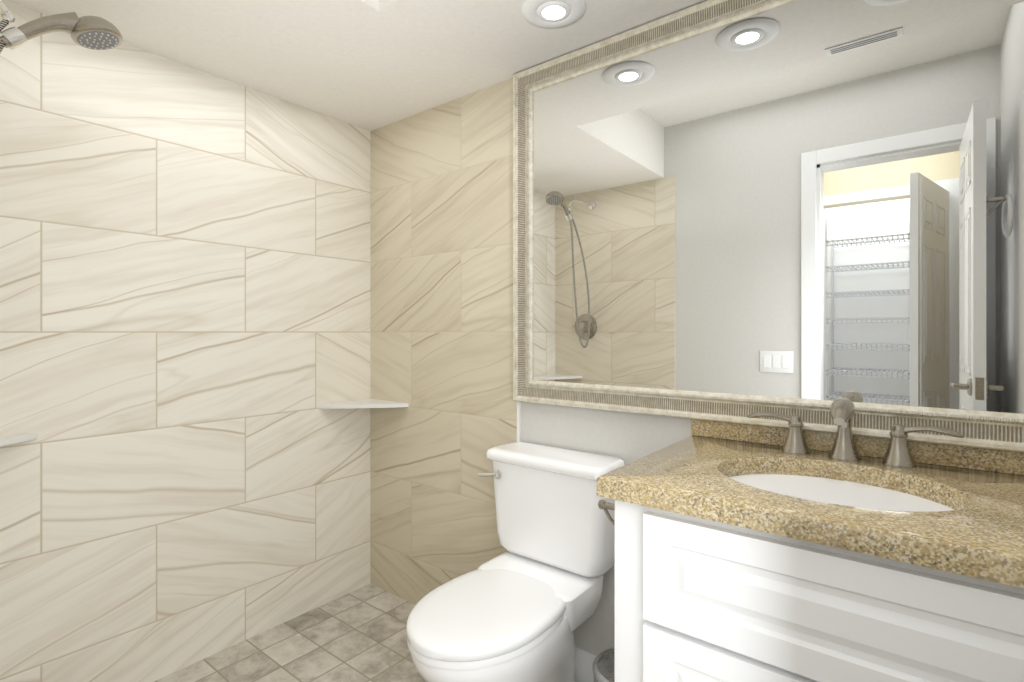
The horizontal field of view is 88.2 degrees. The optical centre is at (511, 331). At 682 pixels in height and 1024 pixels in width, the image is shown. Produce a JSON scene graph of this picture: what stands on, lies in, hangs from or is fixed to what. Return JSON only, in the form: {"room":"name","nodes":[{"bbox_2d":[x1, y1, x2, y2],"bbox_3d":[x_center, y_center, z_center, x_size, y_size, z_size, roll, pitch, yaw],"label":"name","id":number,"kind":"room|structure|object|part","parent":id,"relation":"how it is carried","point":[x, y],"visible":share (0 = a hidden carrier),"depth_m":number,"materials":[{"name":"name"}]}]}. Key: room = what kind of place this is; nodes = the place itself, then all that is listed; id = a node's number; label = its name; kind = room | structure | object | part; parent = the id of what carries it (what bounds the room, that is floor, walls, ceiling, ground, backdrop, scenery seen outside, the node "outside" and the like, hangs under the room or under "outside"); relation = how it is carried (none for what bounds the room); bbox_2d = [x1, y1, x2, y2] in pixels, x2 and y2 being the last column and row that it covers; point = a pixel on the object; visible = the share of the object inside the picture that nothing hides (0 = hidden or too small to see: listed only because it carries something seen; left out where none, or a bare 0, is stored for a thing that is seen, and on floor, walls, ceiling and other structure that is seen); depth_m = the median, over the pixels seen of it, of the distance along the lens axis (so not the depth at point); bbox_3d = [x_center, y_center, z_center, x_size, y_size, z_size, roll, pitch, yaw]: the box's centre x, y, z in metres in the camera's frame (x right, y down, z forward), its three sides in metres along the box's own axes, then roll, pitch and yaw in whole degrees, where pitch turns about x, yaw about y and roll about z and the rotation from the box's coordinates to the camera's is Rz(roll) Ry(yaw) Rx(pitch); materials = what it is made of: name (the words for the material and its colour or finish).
{"room":"bathroom","nodes":[
{"label":"bathroom","id":0,"kind":"room"},
{"bbox_2d":[7,0,499,130],"bbox_3d":[-0.849,-1.150,1.622,0.800,0.410,1.600,0,0,38],"label":"ceiling","id":1,"kind":"structure","parent":0,"point":[366,65],"depth_m":1.77,"materials":[{"name":"paint"}]},
{"bbox_2d":[154,584,425,681],"bbox_3d":[-0.251,1.215,1.152,2.320,0.060,1.600,0,0,38],"label":"floor","id":2,"kind":"structure","parent":0,"point":[358,635],"depth_m":1.96,"materials":[{"name":"tile"}]},
{"bbox_2d":[406,442,624,681],"bbox_3d":[-0.028,0.793,1.560,0.488,0.783,0.661,0,0,38],"label":"toilet","id":3,"kind":"object","parent":2,"relation":"on","point":[523,607],"visible":1,"depth_m":1.58,"materials":[{"name":"white ceramic"}]},
{"bbox_3d":[-0.080,0.801,1.475,0.366,0.019,0.460,0,0,38],"label":"seat","id":4,"kind":"part","parent":3,"relation":"part of","materials":[{"name":"white plastic"}]},
{"bbox_3d":[-0.089,0.490,1.812,0.082,0.026,0.017,0,0,38],"label":"lever arm","id":5,"kind":"part","parent":3,"relation":"part of"},
{"bbox_3d":[-0.074,0.773,1.482,0.370,0.035,0.482,0,0,38],"label":"seat lid","id":6,"kind":"part","parent":3,"relation":"part of","materials":[{"name":"white plastic"}]},
{"bbox_3d":[-0.024,0.999,1.546,0.356,0.372,0.630,0,0,38],"label":"bowl","id":7,"kind":"part","parent":3,"relation":"part of","materials":[{"name":"white ceramic"}]},
{"bbox_3d":[0.133,0.421,1.746,0.464,0.038,0.169,0,0,38],"label":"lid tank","id":8,"kind":"part","parent":3,"relation":"part of","materials":[{"name":"white ceramic"}]},
{"bbox_3d":[0.138,0.600,1.752,0.444,0.320,0.153,0,0,38],"label":"tank","id":9,"kind":"part","parent":3,"relation":"part of","materials":[{"name":"white ceramic"}]},
{"bbox_2d":[592,648,613,681],"bbox_3d":[0.317,1.047,1.430,0.198,0.276,0.198,0,0,38],"label":"waste bin","id":10,"kind":"object","parent":2,"relation":"on","point":[603,666],"visible":0.27,"depth_m":1.44,"materials":[{"name":"silver metal"}]},
{"bbox_2d":[597,398,1023,681],"bbox_3d":[0.664,0.669,1.080,0.788,1.032,0.578,0,0,38],"label":"bathroom vanity","id":11,"kind":"object","parent":2,"relation":"on","point":[795,552],"visible":1,"depth_m":0.94,"materials":[{"name":"white"}]},
{"bbox_2d":[598,499,613,524],"bbox_3d":[0.213,0.397,1.150,0.056,0.075,0.040,0,0,38],"label":"toilet paper holder","id":12,"kind":"object","parent":11,"relation":"attached to","point":[604,505],"visible":0.58,"depth_m":1.15,"materials":[{"name":"silver metal"}]},
{"bbox_3d":[0.383,0.820,0.959,0.300,0.481,0.019,0,0,38],"label":"door","id":13,"kind":"part","parent":11,"relation":"part of","materials":[{"name":"white wood"}]},
{"bbox_2d":[747,411,809,454],"bbox_3d":[0.679,0.253,1.347,0.143,0.094,0.062,0,0,38],"label":"handle","id":14,"kind":"object","parent":11,"relation":"on","point":[795,443],"depth_m":1.31,"materials":[{"name":"silver metal"}]},
{"bbox_3d":[0.512,0.463,0.857,0.629,0.208,0.019,0,0,38],"label":"drawer","id":15,"kind":"part","parent":11,"relation":"part of","materials":[{"name":"white wood"}]},
{"bbox_3d":[0.764,0.192,1.222,0.048,0.078,0.118,0,0,38],"label":"spout","id":16,"kind":"part","parent":11,"relation":"part of","materials":[{"name":"silver metal"}]},
{"bbox_3d":[0.792,0.261,1.257,0.066,0.078,0.066,0,0,38],"label":"spout","id":17,"kind":"part","parent":11,"relation":"part of","materials":[{"name":"silver metal"}]},
{"bbox_2d":[882,424,963,468],"bbox_3d":[0.906,0.253,1.168,0.143,0.094,0.062,0,0,38],"label":"handle","id":18,"kind":"object","parent":11,"relation":"on","point":[898,455],"depth_m":1.18,"materials":[{"name":"silver metal"}]},
{"bbox_2d":[379,0,706,81],"bbox_3d":[0.382,-1.150,1.310,1.520,0.410,0.570,0,0,38],"label":"ceiling","id":19,"kind":"structure","parent":0,"point":[500,40],"depth_m":1.64,"materials":[{"name":"paint"}]},
{"bbox_2d":[522,0,585,28],"bbox_3d":[0.122,-0.939,1.546,0.188,0.013,0.188,0,0,38],"label":"recessed light","id":20,"kind":"object","parent":19,"relation":"attached to","point":[551,14],"visible":1,"depth_m":1.54,"materials":[{"name":"white"}]},
{"bbox_3d":[0.122,-0.936,1.546,0.068,0.009,0.068,0,0,38],"label":"bulb","id":21,"kind":"part","parent":20,"relation":"part of","materials":[{"name":"white glass"}]},
{"bbox_2d":[521,401,691,655],"bbox_3d":[0.281,-0.085,1.828,2.320,2.540,0.120,0,0,38],"label":"wall","id":22,"kind":"structure","parent":0,"point":[627,437],"depth_m":1.74,"materials":[{"name":"grey paint"}]},
{"bbox_2d":[318,398,408,408],"bbox_3d":[-0.644,0.321,2.297,0.270,0.016,0.270,0,0,38],"label":"corner shelf","id":23,"kind":"object","parent":22,"relation":"attached to","point":[370,403],"visible":0.98,"depth_m":2.30,"materials":[{"name":"white stone"}]},
{"bbox_2d":[370,78,516,604],"bbox_3d":[-0.322,0.120,2.220,0.872,2.130,0.008,0,0,38],"label":"tile","id":24,"kind":"structure","parent":22,"relation":"attached to","point":[441,270],"depth_m":2.20,"materials":[{"name":"beige tile"}]},
{"bbox_2d":[517,401,520,441],"bbox_3d":[0.025,0.663,1.947,0.012,0.824,0.009,0,0,38],"label":"trim","id":25,"kind":"structure","parent":22,"relation":"attached to","point":[518,421],"depth_m":1.94,"materials":[{"name":"white"}]},
{"bbox_2d":[575,647,596,681],"bbox_3d":[0.283,1.130,1.741,0.668,0.110,0.014,0,0,38],"label":"baseboard","id":26,"kind":"structure","parent":22,"relation":"attached to","point":[584,660],"depth_m":1.77,"materials":[{"name":"white"}]},
{"bbox_2d":[513,0,1023,451],"bbox_3d":[0.577,-0.345,1.494,1.438,1.190,0.034,0,0,38],"label":"mirror","id":27,"kind":"object","parent":22,"relation":"attached to","point":[808,212],"visible":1,"depth_m":1.39,"materials":[{"name":"clear glass"}]},
{"bbox_3d":[0.042,-0.345,1.915,0.078,1.190,0.034,0,0,38],"label":"frame","id":28,"kind":"part","parent":27,"relation":"part of","materials":[{"name":"silver metal"}]},
{"bbox_3d":[0.577,-0.901,1.494,1.438,0.078,0.034,0,0,38],"label":"frame","id":29,"kind":"part","parent":27,"relation":"part of","materials":[{"name":"silver metal"}]},
{"bbox_3d":[0.577,0.211,1.494,1.438,0.078,0.034,0,0,38],"label":"frame","id":30,"kind":"part","parent":27,"relation":"part of","materials":[{"name":"silver metal"}]},
{"bbox_2d":[691,417,1023,482],"bbox_3d":[0.836,0.276,1.299,0.788,0.049,0.020,0,0,38],"label":"backsplash","id":31,"kind":"structure","parent":22,"relation":"attached to","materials":[{"name":"stone"}]},
{"bbox_3d":[-1.058,-0.085,0.693,1.620,2.540,0.120,0,0,38],"label":"wall","id":32,"kind":"structure","parent":0,"visible":0},
{"bbox_3d":[-1.310,0.120,0.972,0.862,2.130,0.008,0,0,38],"label":"tile","id":33,"kind":"structure","parent":32,"relation":"attached to","visible":0},
{"bbox_2d":[0,0,121,52],"bbox_3d":[-1.279,-0.387,1.286,0.201,0.986,0.524,0,0,38],"label":"shower","id":34,"kind":"object","parent":33,"relation":"attached to","point":[94,32],"visible":1,"depth_m":1.36,"materials":[{"name":"silver metal"}]},
{"bbox_3d":[-1.323,-0.817,1.178,0.021,0.083,0.299,0,0,38],"label":"arm","id":35,"kind":"part","parent":34,"relation":"part of"},
{"bbox_3d":[-1.191,-0.765,1.333,0.062,0.145,0.155,0,0,38],"label":"handle","id":36,"kind":"part","parent":34,"relation":"part of","materials":[{"name":"silver metal"}]},
{"bbox_3d":[-1.210,-0.085,1.907,0.120,2.540,1.840,0,0,38],"label":"wall","id":37,"kind":"structure","parent":0,"visible":0},
{"bbox_2d":[0,433,36,445],"bbox_3d":[-1.436,0.305,1.331,0.220,0.016,0.400,0,0,38],"label":"corner shelf","id":38,"kind":"object","parent":37,"relation":"attached to","point":[8,440],"visible":1,"depth_m":1.50,"materials":[{"name":"white stone"}]},
{"bbox_2d":[0,0,369,681],"bbox_3d":[-1.160,0.120,1.867,0.008,2.130,1.600,0,0,38],"label":"tile","id":39,"kind":"structure","parent":37,"relation":"attached to","point":[184,316],"depth_m":1.82,"materials":[{"name":"beige tile"}]}
]}

